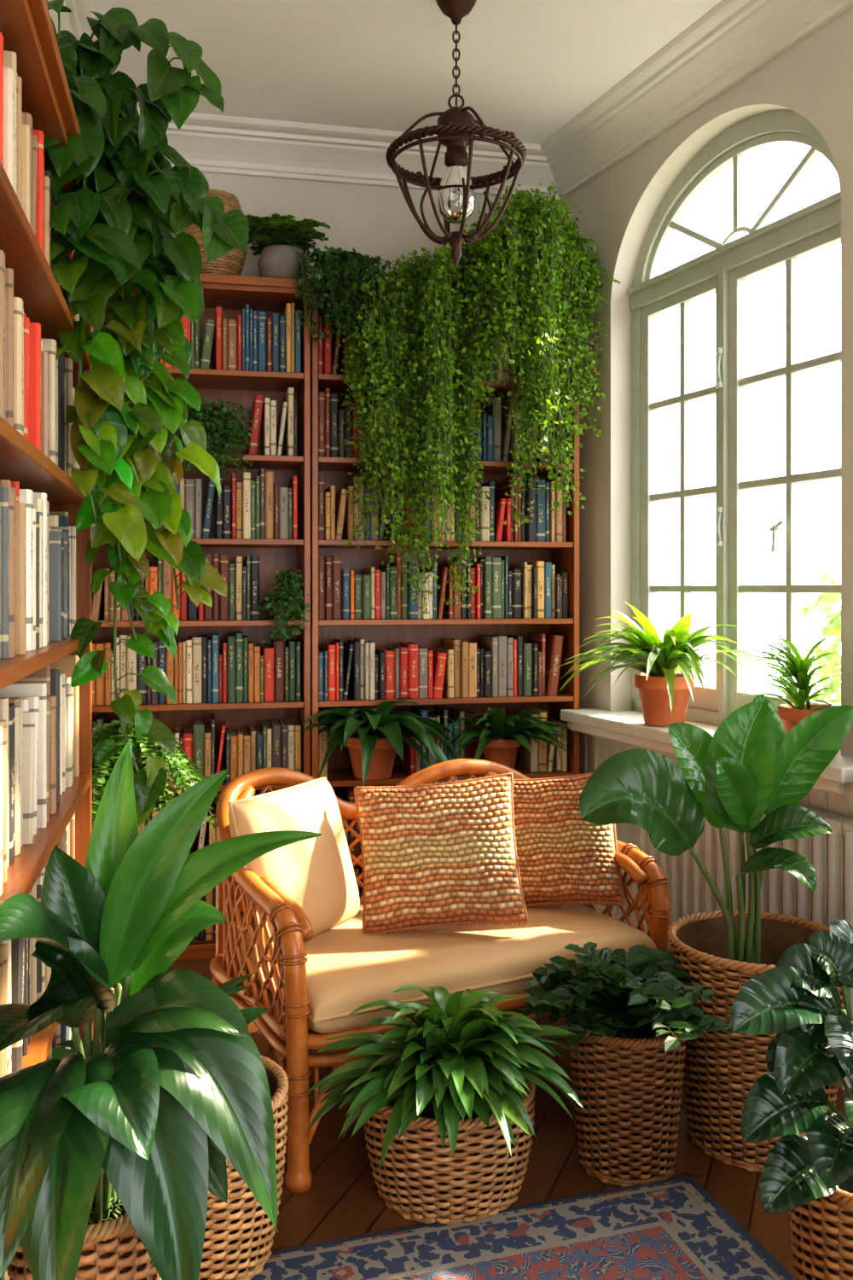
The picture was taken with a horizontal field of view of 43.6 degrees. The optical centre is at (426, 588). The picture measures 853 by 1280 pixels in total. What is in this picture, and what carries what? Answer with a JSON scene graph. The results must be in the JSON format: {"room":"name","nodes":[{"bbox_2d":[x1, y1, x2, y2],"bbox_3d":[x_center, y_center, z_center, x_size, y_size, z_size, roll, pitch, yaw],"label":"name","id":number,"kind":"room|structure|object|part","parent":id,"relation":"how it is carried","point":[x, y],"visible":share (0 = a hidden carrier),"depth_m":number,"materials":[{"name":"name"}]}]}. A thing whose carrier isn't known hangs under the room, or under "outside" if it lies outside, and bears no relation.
{"room":"home library","nodes":[
{"label":"home library","id":0,"kind":"room"},
{"bbox_2d":[162,172,560,292],"bbox_3d":[-0.435,-0.225,4.531,2.144,3.250,0.200,0,0,-12],"label":"wall","id":1,"kind":"structure","parent":0,"point":[374,221],"depth_m":4.46,"materials":[{"name":"paint"}]},
{"bbox_2d":[136,107,559,200],"bbox_3d":[-0.399,-1.770,4.345,2.046,0.160,0.180,0,0,-12],"label":"trim","id":2,"kind":"structure","parent":1,"relation":"attached to","point":[211,143],"depth_m":4.34,"materials":[{"name":"paint"}]},
{"bbox_2d":[93,0,722,144],"bbox_3d":[0.773,-1.925,1.641,3.477,0.150,6.538,0,0,-12],"label":"ceiling","id":3,"kind":"structure","parent":0,"point":[528,68],"depth_m":3.67,"materials":[{"name":"paint"}]},
{"bbox_2d":[385,0,527,267],"bbox_3d":[0.092,-1.420,3.300,0.436,0.860,0.435,0,0,-20],"label":"pendant lamp","id":4,"kind":"object","parent":3,"relation":"hanging from","point":[456,129],"visible":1,"depth_m":3.27,"materials":[{"name":"metal"}]},
{"bbox_3d":[0.092,-1.224,3.300,0.120,0.182,0.120,0,0,0],"label":"bulb","id":5,"kind":"part","parent":4,"relation":"part of","materials":[{"name":"clear glass"}]},
{"bbox_2d":[364,1078,535,1224],"bbox_3d":[0.052,1.274,2.500,0.405,0.252,0.404,0,0,0],"label":"wicker basket","id":6,"kind":"object","parent":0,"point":[419,1178],"depth_m":2.34,"materials":[{"name":"wicker"}]},
{"bbox_2d":[92,959,852,1276],"bbox_3d":[0.763,1.450,1.620,3.185,0.100,5.992,0,0,-12],"label":"floor","id":7,"kind":"structure","parent":0,"point":[343,1199],"depth_m":2.54,"materials":[{"name":"brown wood"}]},
{"bbox_2d":[0,0,92,1072],"bbox_3d":[-0.781,0.221,1.875,0.260,2.359,1.620,0,0,-12],"label":"bookcase","id":8,"kind":"object","parent":7,"relation":"on","point":[26,28],"visible":0.23,"depth_m":1.94,"materials":[{"name":"brown wood"}]},
{"bbox_2d":[0,32,80,1279],"bbox_3d":[-0.793,0.229,1.872,0.195,2.227,1.540,0,0,-12],"label":"books","id":9,"kind":"object","parent":8,"relation":"in","point":[39,712],"visible":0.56,"depth_m":1.94,"materials":[{"name":"paper"}]},
{"bbox_2d":[40,0,249,826],"bbox_3d":[-0.748,-0.390,2.353,0.652,1.876,0.465,0,0,-19],"label":"pothos vine","id":10,"kind":"object","parent":8,"relation":"on","point":[127,194],"visible":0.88,"depth_m":2.36,"materials":[{"name":"green plant"}]},
{"bbox_2d":[92,720,220,995],"bbox_3d":[-0.829,0.883,3.012,0.502,1.033,0.498,0,0,-34],"label":"fern","id":11,"kind":"object","parent":7,"relation":"on","point":[101,772],"visible":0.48,"depth_m":2.92,"materials":[{"name":"green plant"}]},
{"bbox_2d":[0,738,321,1279],"bbox_3d":[-0.426,0.814,1.555,0.496,1.172,0.399,0,0,-30],"label":"potted plant","id":12,"kind":"object","parent":7,"relation":"on","point":[111,1160],"visible":1,"depth_m":1.49,"materials":[{"name":"plant"}]},
{"bbox_2d":[7,1212,162,1279],"bbox_3d":[-0.505,1.146,1.600,0.242,0.507,0.240,0,0,0],"label":"wicker basket","id":13,"kind":"object","parent":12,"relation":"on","point":[113,1249],"depth_m":1.51,"materials":[{"name":"wicker"}]},
{"bbox_2d":[51,967,289,1279],"bbox_3d":[-0.559,1.107,2.216,0.539,0.562,0.411,0,0,0],"label":"philodendron","id":14,"kind":"object","parent":7,"relation":"on","point":[238,1241],"visible":0.23,"depth_m":2.12,"materials":[{"name":"wicker"}]},
{"bbox_2d":[198,1054,289,1279],"bbox_3d":[-0.475,1.209,2.220,0.376,0.357,0.374,0,0,0],"label":"wicker basket","id":15,"kind":"object","parent":14,"relation":"on","point":[238,1241],"depth_m":2.11,"materials":[{"name":"wicker"}]},
{"bbox_2d":[92,273,311,961],"bbox_3d":[-0.916,0.108,4.153,0.905,2.583,0.336,0,0,-12],"label":"bookcase","id":16,"kind":"object","parent":7,"relation":"on","point":[231,293],"visible":0.15,"depth_m":4.21,"materials":[{"name":"brown wood"}]},
{"bbox_2d":[92,302,301,941],"bbox_3d":[-0.916,0.116,4.144,0.837,2.449,0.223,0,0,-12],"label":"books","id":17,"kind":"object","parent":16,"relation":"in","point":[257,509],"visible":0.37,"depth_m":4.08,"materials":[{"name":"multicoloured paper"}]},
{"bbox_2d":[175,395,254,475],"bbox_3d":[-0.846,-0.567,4.024,0.421,0.301,0.313,0,0,0],"label":"potted plant","id":18,"kind":"object","parent":16,"relation":"on","point":[212,421],"visible":0.57,"depth_m":3.97,"materials":[{"name":"plant"}]},
{"bbox_2d":[183,188,247,275],"bbox_3d":[-0.834,-1.356,4.160,0.270,0.342,0.270,0,0,11],"label":"wicker vase","id":19,"kind":"object","parent":16,"relation":"on","point":[232,263],"visible":0.26,"depth_m":4.07,"materials":[{"name":"wicker"}]},
{"bbox_2d":[257,244,308,279],"bbox_3d":[-0.562,-1.253,4.177,0.196,0.140,0.196,0,0,0],"label":"stone pot","id":20,"kind":"object","parent":16,"relation":"on","point":[276,260],"depth_m":4.10,"materials":[{"name":"grey stone"}]},
{"bbox_2d":[257,569,309,643],"bbox_3d":[-0.549,0.065,4.085,0.197,0.284,0.262,0,0,-10],"label":"potted plant","id":21,"kind":"object","parent":16,"relation":"on","point":[286,602],"visible":1,"depth_m":4.02,"materials":[{"name":"plant"}]},
{"bbox_2d":[245,213,331,279],"bbox_3d":[-0.579,-1.311,4.119,0.373,0.257,0.388,0,0,-38],"label":"potted fern","id":22,"kind":"object","parent":16,"relation":"on","point":[278,240],"visible":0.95,"depth_m":4.09,"materials":[{"name":"green plant"}]},
{"bbox_2d":[209,758,671,1192],"bbox_3d":[0.014,0.965,3.041,1.172,0.873,0.748,0,0,-28],"label":"loveseat","id":23,"kind":"object","parent":7,"relation":"on","point":[299,928],"visible":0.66,"depth_m":2.81,"materials":[{"name":"wicker"}]},
{"bbox_2d":[227,776,360,962],"bbox_3d":[-0.359,0.760,2.957,0.196,0.403,0.440,0,0,30],"label":"cushion","id":24,"kind":"object","parent":23,"relation":"on","point":[317,873],"depth_m":2.89,"materials":[{"name":"fabric"}]},
{"bbox_2d":[354,772,528,933],"bbox_3d":[0.035,0.742,2.979,0.487,0.440,0.210,0,0,0],"label":"throw pillow","id":25,"kind":"object","parent":23,"relation":"on","point":[441,854],"visible":1,"depth_m":2.92,"materials":[{"name":"beige fabric"}]},
{"bbox_2d":[513,772,626,907],"bbox_3d":[0.383,0.752,3.184,0.441,0.429,0.200,0,0,22],"label":"throw pillow","id":26,"kind":"object","parent":23,"relation":"on","point":[563,858],"visible":0.65,"depth_m":3.11,"materials":[{"name":"brown fabric"}]},
{"bbox_2d":[302,984,585,1224],"bbox_3d":[0.042,1.138,2.410,0.606,0.523,0.577,0,0,0],"label":"potted plant","id":27,"kind":"object","parent":7,"relation":"on","point":[445,1102],"visible":1,"depth_m":2.33,"materials":[{"name":"plant"}]},
{"bbox_2d":[310,280,579,872],"bbox_3d":[0.059,0.108,4.360,1.093,2.583,0.336,0,0,-12],"label":"bookcase","id":28,"kind":"object","parent":7,"relation":"on","point":[431,634],"visible":0.26,"depth_m":4.33,"materials":[{"name":"brown wood"}]},
{"bbox_2d":[293,245,398,342],"bbox_3d":[-0.305,-1.129,4.125,0.396,0.401,0.389,0,0,0],"label":"trailing ivy","id":29,"kind":"object","parent":28,"relation":"on","point":[338,266],"visible":0.95,"depth_m":4.03,"materials":[{"name":"plant"}]},
{"bbox_2d":[293,697,460,786],"bbox_3d":[-0.214,0.597,4.084,0.722,0.344,0.495,0,0,0],"label":"potted plant","id":30,"kind":"object","parent":28,"relation":"on","point":[373,737],"visible":0.96,"depth_m":4.09,"materials":[{"name":"plant"}]},
{"bbox_2d":[345,733,395,779],"bbox_3d":[-0.213,0.660,4.221,0.223,0.165,0.223,0,0,0],"label":"terracotta pot","id":31,"kind":"object","parent":30,"relation":"on","point":[382,761],"depth_m":4.15,"materials":[{"name":"orange ceramic"}]},
{"bbox_2d":[318,314,568,902],"bbox_3d":[0.061,0.116,4.351,1.028,2.449,0.221,0,0,-12],"label":"books","id":32,"kind":"object","parent":28,"relation":"in","point":[507,665],"visible":0.41,"depth_m":4.27,"materials":[{"name":"multicoloured paper"}]},
{"bbox_2d":[332,181,620,614],"bbox_3d":[0.213,-0.737,4.175,1.172,1.674,0.618,0,0,-12],"label":"plant","id":33,"kind":"object","parent":28,"relation":"on","point":[532,256],"visible":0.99,"depth_m":4.05,"materials":[{"name":"green plant"}]},
{"bbox_2d":[444,707,578,768],"bbox_3d":[0.328,0.603,4.216,0.593,0.280,0.438,0,0,0],"label":"spider plant","id":34,"kind":"object","parent":28,"relation":"on","point":[502,738],"visible":0.96,"depth_m":4.26,"materials":[{"name":"green plant"}]},
{"bbox_3d":[0.301,0.673,4.350,0.170,0.140,0.170,0,0,0],"label":"terracotta pot","id":35,"kind":"part","parent":34,"relation":"part of","materials":[{"name":"orange ceramic"}]},
{"bbox_2d":[250,1174,794,1279],"bbox_3d":[0.317,1.395,1.668,1.120,0.009,1.500,0,0,-17],"label":"rug","id":36,"kind":"object","parent":7,"relation":"on","point":[673,1228],"visible":0.98,"depth_m":2.25,"materials":[{"name":"fabric"}]},
{"bbox_2d":[522,942,736,1186],"bbox_3d":[0.488,1.141,2.549,0.513,0.518,0.518,0,0,0],"label":"ivy","id":37,"kind":"object","parent":7,"relation":"on","point":[631,1019],"visible":1,"depth_m":2.50,"materials":[{"name":"wicker"}]},
{"bbox_2d":[579,693,852,1172],"bbox_3d":[0.762,0.837,2.638,0.689,1.126,0.455,0,0,-45],"label":"potted plant","id":38,"kind":"object","parent":7,"relation":"on","point":[750,769],"visible":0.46,"depth_m":2.60,"materials":[{"name":"green plant"}]},
{"bbox_2d":[640,803,852,1089],"bbox_3d":[1.013,1.026,3.420,0.098,0.747,1.048,0,0,-23],"label":"radiator","id":39,"kind":"object","parent":7,"relation":"on","point":[830,854],"visible":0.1,"depth_m":3.21,"materials":[{"name":"metal"}]},
{"bbox_2d":[730,919,852,1279],"bbox_3d":[0.776,1.008,1.910,0.315,0.759,0.415,0,0,40],"label":"rubber plant","id":40,"kind":"object","parent":7,"relation":"on","point":[808,1173],"visible":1,"depth_m":1.86,"materials":[{"name":"green plant"}]},
{"bbox_2d":[567,1010,686,1186],"bbox_3d":[0.488,1.219,2.600,0.296,0.362,0.294,0,0,0],"label":"wicker basket","id":41,"kind":"object","parent":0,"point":[627,1085],"depth_m":2.49,"materials":[{"name":"wicker"}]},
{"bbox_2d":[634,672,694,727],"bbox_3d":[0.857,0.399,3.838,0.212,0.180,0.212,0,0,0],"label":"terracotta pot","id":42,"kind":"object","parent":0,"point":[654,693],"depth_m":3.77,"materials":[{"name":"orange ceramic"}]},
{"bbox_2d":[560,5,852,757],"bbox_3d":[1.856,-0.225,1.871,0.200,3.250,6.300,0,0,-23],"label":"wall","id":43,"kind":"structure","parent":0,"point":[813,78],"depth_m":4.22,"materials":[{"name":"paint"}]},
{"bbox_2d":[541,0,852,199],"bbox_3d":[1.680,-1.770,1.798,0.180,0.160,6.100,0,0,-23],"label":"trim","id":44,"kind":"structure","parent":43,"relation":"attached to","point":[734,39],"depth_m":3.70,"materials":[{"name":"paint"}]},
{"bbox_2d":[560,708,852,793],"bbox_3d":[0.968,0.529,3.677,0.280,0.078,1.538,0,0,-23],"label":"sill","id":45,"kind":"structure","parent":43,"relation":"attached to","point":[626,726],"depth_m":3.86,"materials":[{"name":"paint"}]},
{"bbox_2d":[533,601,766,727],"bbox_3d":[0.729,0.267,3.730,0.912,0.444,0.538,0,0,37],"label":"potted plant","id":46,"kind":"object","parent":45,"relation":"on","point":[665,693],"visible":1,"depth_m":3.75,"materials":[{"name":"plant"}]},
{"bbox_2d":[731,632,847,734],"bbox_3d":[1.062,0.311,3.133,0.352,0.356,0.282,0,0,27],"label":"potted palm","id":47,"kind":"object","parent":45,"relation":"on","point":[791,714],"visible":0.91,"depth_m":3.12,"materials":[{"name":"plant"}]},
{"bbox_2d":[579,732,852,924],"bbox_3d":[1.151,0.970,3.253,0.030,0.860,2.926,0,0,-23],"label":"wall","id":48,"kind":"structure","parent":43,"relation":"attached to","point":[594,750],"depth_m":4.11,"materials":[{"name":"paint"}]},
{"bbox_2d":[626,109,841,749],"bbox_3d":[1.098,-0.580,3.754,0.120,2.160,1.298,0,0,-23],"label":"frame","id":49,"kind":"object","parent":43,"relation":"attached to","point":[726,270],"visible":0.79,"depth_m":3.76,"materials":[{"name":"paint"}]},
{"bbox_2d":[715,347,785,552],"bbox_3d":[1.099,-0.485,3.625,0.036,0.730,0.334,0,0,-23],"label":"latches","id":50,"kind":"object","parent":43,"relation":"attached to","point":[718,350],"visible":1,"depth_m":3.76,"materials":[{"name":"paint"}]},
{"bbox_2d":[667,909,849,1172],"bbox_3d":[0.845,1.141,2.720,0.456,0.517,0.454,0,0,0],"label":"wicker basket","id":51,"kind":"object","parent":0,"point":[721,1068],"depth_m":2.61,"materials":[{"name":"wicker"}]},
{"bbox_2d":[778,704,834,734],"bbox_3d":[1.134,0.419,3.152,0.182,0.140,0.182,0,0,0],"label":"terracotta pot","id":52,"kind":"object","parent":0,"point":[790,716],"depth_m":3.11,"materials":[{"name":"orange ceramic"}]},
{"bbox_2d":[789,1119,852,1279],"bbox_3d":[0.815,1.214,1.950,0.305,0.347,0.304,0,0,0],"label":"wicker basket","id":53,"kind":"object","parent":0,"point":[822,1235],"depth_m":1.88,"materials":[{"name":"wicker"}]},
{"label":"outside","id":54,"kind":"structure","parent":0,"visible":0},
{"bbox_2d":[748,688,841,701],"bbox_3d":[12.422,2.050,7.445,28.000,0.080,28.000,0,0,0],"label":"terrace","id":55,"kind":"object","parent":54,"point":[776,691],"depth_m":20.85,"materials":[{"name":"white"}]},
{"bbox_2d":[800,570,841,703],"bbox_3d":[5.749,0.660,6.222,2.907,2.564,9.883,0,0,-20],"label":"hedge","id":56,"kind":"object","parent":55,"relation":"on","point":[834,628],"visible":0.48,"depth_m":9.97,"materials":[{"name":"green plant"}]},
{"bbox_3d":[-0.956,-0.225,1.570,1.397,3.250,5.692,0,0,0],"label":"wall","id":57,"kind":"structure","parent":0,"visible":0},
{"bbox_2d":[47,0,98,41],"bbox_3d":[-0.771,-1.770,1.609,0.180,0.160,5.376,0,0,-12],"label":"trim","id":58,"kind":"structure","parent":57,"relation":"attached to","point":[76,22],"depth_m":3.38,"materials":[{"name":"paint"}]}
]}

